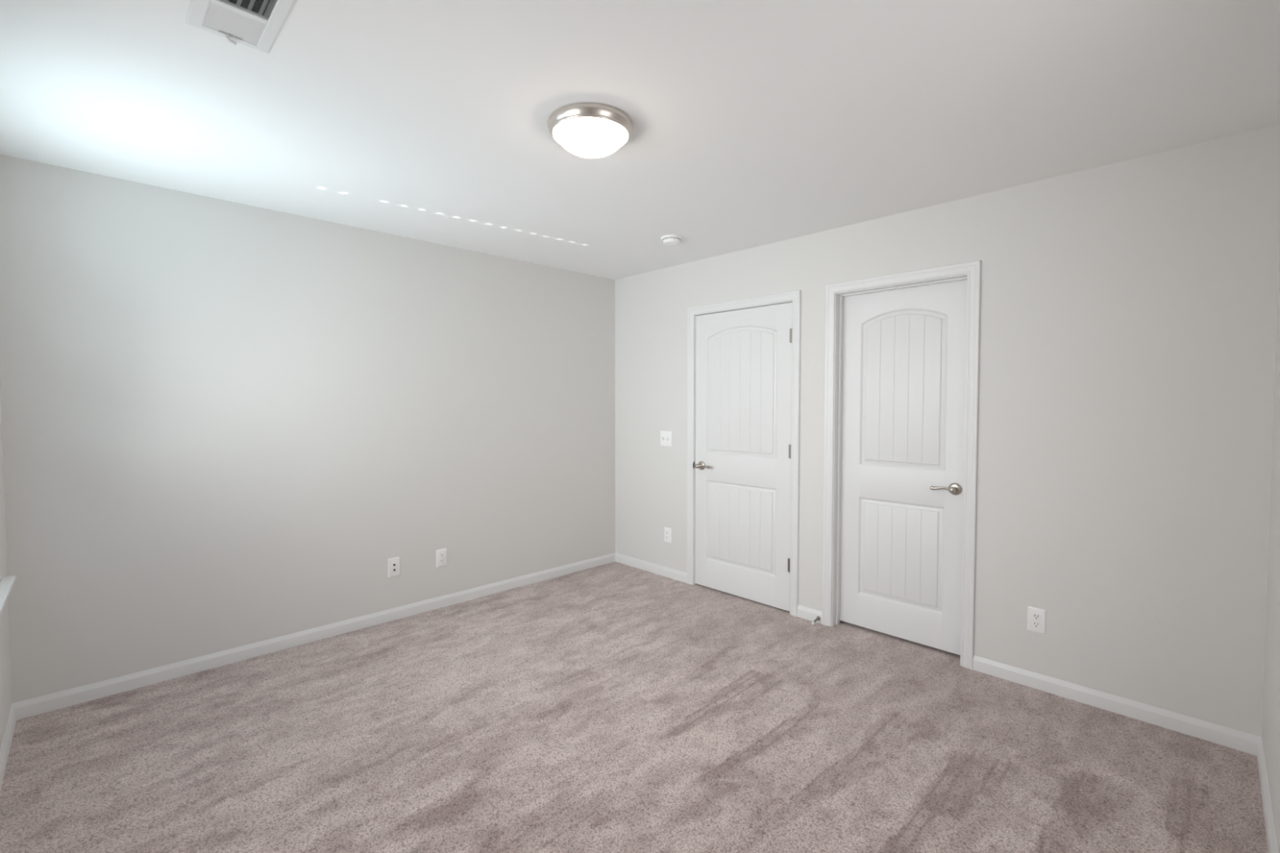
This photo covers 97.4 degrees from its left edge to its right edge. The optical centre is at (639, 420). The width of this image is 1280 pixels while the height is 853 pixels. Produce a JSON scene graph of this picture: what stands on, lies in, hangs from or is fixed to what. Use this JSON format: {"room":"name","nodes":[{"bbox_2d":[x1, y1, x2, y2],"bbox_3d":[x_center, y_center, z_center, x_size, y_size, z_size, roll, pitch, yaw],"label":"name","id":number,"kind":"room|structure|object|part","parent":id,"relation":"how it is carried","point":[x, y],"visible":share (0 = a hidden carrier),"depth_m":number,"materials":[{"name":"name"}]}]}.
{"room":"empty bedroom","nodes":[
{"label":"empty bedroom","id":0,"kind":"room"},
{"bbox_2d":[0,380,12,749],"bbox_3d":[-1.410,0.165,0.977,0.115,2.500,3.908,-2,3,-44],"label":"wall","id":1,"kind":"structure","parent":0,"point":[6,696],"depth_m":2.33,"materials":[{"name":"white paint"}]},
{"bbox_2d":[0,575,15,615],"bbox_3d":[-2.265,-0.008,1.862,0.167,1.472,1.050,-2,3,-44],"label":"window sill","id":2,"kind":"structure","parent":1,"relation":"in","point":[6,584],"depth_m":2.15,"materials":[{"name":"white paint"}]},
{"bbox_2d":[0,703,16,791],"bbox_3d":[-1.405,1.325,1.100,0.012,0.094,3.793,-2,3,-44],"label":"baseboard","id":3,"kind":"structure","parent":1,"relation":"attached to","point":[7,739],"depth_m":2.21,"materials":[{"name":"white paint"}]},
{"bbox_2d":[0,154,615,703],"bbox_3d":[-1.516,0.078,3.686,3.754,2.500,0.115,-2,3,-44],"label":"wall","id":4,"kind":"structure","parent":0,"point":[224,422],"depth_m":3.06,"materials":[{"name":"white paint"}]},
{"bbox_2d":[13,552,615,719],"bbox_3d":[-1.472,1.242,3.678,3.524,0.094,0.012,-2,3,-44],"label":"baseboard","id":5,"kind":"structure","parent":4,"relation":"attached to","point":[51,702],"depth_m":3.11,"materials":[{"name":"white paint"}]},
{"bbox_2d":[387,556,399,577],"bbox_3d":[-1.563,0.936,3.577,0.074,0.118,0.014,-2,3,-44],"label":"cable jack plate","id":6,"kind":"object","parent":4,"relation":"attached to","point":[393,564],"visible":1,"depth_m":3.58,"materials":[{"name":"white plastic"}]},
{"bbox_2d":[435,548,447,567],"bbox_3d":[-1.339,0.931,3.800,0.074,0.118,0.008,-2,3,-44],"label":"wall outlet","id":7,"kind":"object","parent":4,"relation":"attached to","point":[441,554],"visible":1,"depth_m":3.80,"materials":[{"name":"white plastic"}]},
{"bbox_2d":[0,561,1268,852],"bbox_3d":[0.161,1.302,2.632,4.554,0.001,3.953,-2,3,-44],"label":"floor","id":8,"kind":"structure","parent":0,"point":[614,707],"depth_m":2.24,"materials":[{"name":"beige carpet"}]},
{"bbox_2d":[0,0,1279,279],"bbox_3d":[-0.149,-1.207,2.248,3.754,0.160,4.023,-2,3,-44],"label":"ceiling","id":9,"kind":"structure","parent":0,"point":[756,122],"depth_m":2.00,"materials":[{"name":"white paint"}]},
{"bbox_2d":[185,0,296,53],"bbox_3d":[-1.073,-1.168,1.504,0.197,0.180,0.328,-2,3,-44],"label":"ceiling vent","id":10,"kind":"object","parent":9,"relation":"in","point":[256,24],"visible":1,"depth_m":1.54,"materials":[{"name":"white metal"}]},
{"bbox_3d":[-1.173,-1.092,1.609,0.056,0.020,0.022,-2,3,-44],"label":"damper lever","id":11,"kind":"part","parent":10,"relation":"part of","materials":[{"name":"white metal"}]},
{"bbox_2d":[203,0,275,44],"bbox_3d":[-1.073,-1.098,1.507,0.125,0.005,0.271,-2,3,-44],"label":"grille","id":12,"kind":"object","parent":10,"relation":"attached to","point":[228,20],"depth_m":1.55,"materials":[{"name":"white metal"}]},
{"bbox_3d":[-1.074,-1.116,1.505,0.013,0.015,0.267,-2,3,-44],"label":"damper blade","id":13,"kind":"part","parent":10,"relation":"part of","materials":[{"name":"grey metal"}]},
{"bbox_3d":[-1.056,-1.117,1.522,0.013,0.015,0.267,-2,3,-44],"label":"damper blade","id":14,"kind":"part","parent":10,"relation":"part of","materials":[{"name":"grey metal"}]},
{"bbox_3d":[-1.038,-1.117,1.540,0.013,0.015,0.267,-2,3,-44],"label":"damper blade","id":15,"kind":"part","parent":10,"relation":"part of","materials":[{"name":"grey metal"}]},
{"bbox_2d":[547,102,633,158],"bbox_3d":[-0.187,-1.070,2.133,0.322,0.105,0.322,-2,3,-44],"label":"ceiling light","id":16,"kind":"object","parent":9,"relation":"attached to","point":[588,130],"visible":1,"depth_m":2.04,"materials":[{"name":"white glass"}]},
{"bbox_3d":[-0.187,-1.050,2.134,0.281,0.066,0.281,-2,3,-44],"label":"lamp shade","id":17,"kind":"part","parent":16,"relation":"part of","materials":[{"name":"white glass"}]},
{"bbox_2d":[660,234,682,245],"bbox_3d":[0.203,-1.148,3.600,0.141,0.043,0.141,-2,3,-44],"label":"smoke detector","id":18,"kind":"object","parent":9,"relation":"attached to","point":[671,239],"visible":1,"depth_m":3.56,"materials":[{"name":"white plastic"}]},
{"bbox_2d":[614,124,1279,737],"bbox_3d":[1.191,0.083,3.521,0.115,2.500,3.908,-2,3,-44],"label":"wall","id":19,"kind":"structure","parent":0,"point":[1129,308],"depth_m":2.55,"materials":[{"name":"white paint"}]},
{"bbox_2d":[615,552,686,582],"bbox_3d":[0.072,1.212,4.611,0.012,0.094,0.836,-2,3,-44],"label":"baseboard","id":20,"kind":"structure","parent":19,"relation":"attached to","point":[676,575],"depth_m":4.58,"materials":[{"name":"white paint"}]},
{"bbox_2d":[660,431,671,446],"bbox_3d":[0.198,0.145,4.440,0.022,0.119,0.118,-2,3,-44],"label":"light switch","id":21,"kind":"object","parent":19,"relation":"attached to","point":[665,436],"visible":1,"depth_m":4.44,"materials":[{"name":"white plastic"}]},
{"bbox_2d":[664,527,671,543],"bbox_3d":[0.217,0.910,4.455,0.008,0.118,0.074,-2,3,-44],"label":"wall outlet","id":22,"kind":"object","parent":19,"relation":"attached to","point":[667,531],"visible":1,"depth_m":4.45,"materials":[{"name":"white plastic"}]},
{"bbox_2d":[686,289,800,617],"bbox_3d":[0.716,0.219,3.966,0.178,2.120,0.940,-2,3,-44],"label":"door","id":23,"kind":"structure","parent":19,"relation":"in","point":[744,355],"depth_m":3.91,"materials":[{"name":"white paint"}]},
{"bbox_3d":[0.456,0.338,4.193,0.016,0.066,0.066,-2,3,-44],"label":"handle","id":24,"kind":"part","parent":23,"relation":"part of","materials":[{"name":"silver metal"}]},
{"bbox_3d":[0.468,0.340,4.137,0.057,0.034,0.132,-2,3,-44],"label":"lever","id":25,"kind":"part","parent":23,"relation":"part of","materials":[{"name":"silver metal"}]},
{"bbox_2d":[797,604,822,624],"bbox_3d":[1.082,1.245,3.579,0.012,0.094,0.173,-2,3,-44],"label":"baseboard","id":26,"kind":"structure","parent":19,"relation":"attached to","point":[803,612],"depth_m":3.58,"materials":[{"name":"white paint"}]},
{"bbox_2d":[811,616,820,624],"bbox_3d":[1.094,1.247,3.503,0.077,0.032,0.026,-2,3,-44],"label":"door stop","id":27,"kind":"object","parent":26,"relation":"attached to","point":[818,618],"visible":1,"depth_m":3.51,"materials":[{"name":"silver metal"}]},
{"bbox_2d":[822,260,981,670],"bbox_3d":[1.475,0.239,3.224,0.132,2.126,0.838,-2,3,-44],"label":"door","id":28,"kind":"structure","parent":19,"relation":"in","point":[902,349],"depth_m":3.22,"materials":[{"name":"white paint"}]},
{"bbox_3d":[1.642,0.370,3.046,0.057,0.034,0.132,-2,3,-44],"label":"lever","id":29,"kind":"part","parent":28,"relation":"part of","materials":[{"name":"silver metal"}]},
{"bbox_3d":[1.698,0.371,3.032,0.016,0.066,0.066,-2,3,-44],"label":"handle","id":30,"kind":"part","parent":28,"relation":"part of","materials":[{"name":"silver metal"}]},
{"bbox_2d":[1026,606,1046,634],"bbox_3d":[1.917,0.967,2.719,0.008,0.118,0.074,-2,3,-44],"label":"wall outlet","id":31,"kind":"object","parent":19,"relation":"attached to","point":[1036,622],"visible":1,"depth_m":2.72,"materials":[{"name":"white plastic"}]},
{"bbox_2d":[1031,621,1040,627],"bbox_3d":[1.916,0.987,2.718,0.002,0.028,0.034,-2,3,-44],"label":"receptacle","id":32,"kind":"object","parent":31,"relation":"attached to","point":[1034,624],"depth_m":2.72,"materials":[{"name":"grey plastic"}]},
{"bbox_2d":[1032,613,1040,619],"bbox_3d":[1.916,0.948,2.716,0.002,0.028,0.034,-2,3,-44],"label":"receptacle","id":33,"kind":"object","parent":31,"relation":"attached to","point":[1035,615],"depth_m":2.72,"materials":[{"name":"grey plastic"}]},
{"bbox_2d":[972,655,1261,755],"bbox_3d":[2.080,1.278,2.559,0.012,0.094,1.006,-2,3,-44],"label":"baseboard","id":34,"kind":"structure","parent":19,"relation":"attached to","point":[1206,731],"depth_m":2.49,"materials":[{"name":"white paint"}]},
{"bbox_2d":[1262,245,1279,852],"bbox_3d":[1.217,0.167,0.894,3.524,2.500,0.115,-2,3,-44],"label":"wall","id":35,"kind":"structure","parent":0,"point":[1271,699],"depth_m":1.97,"materials":[{"name":"white paint"}]},
{"bbox_2d":[1257,737,1277,852],"bbox_3d":[1.173,1.329,0.977,3.524,0.094,0.012,-2,3,-44],"label":"baseboard","id":36,"kind":"structure","parent":35,"relation":"attached to","point":[1268,814],"depth_m":1.88,"materials":[{"name":"white paint"}]}
]}

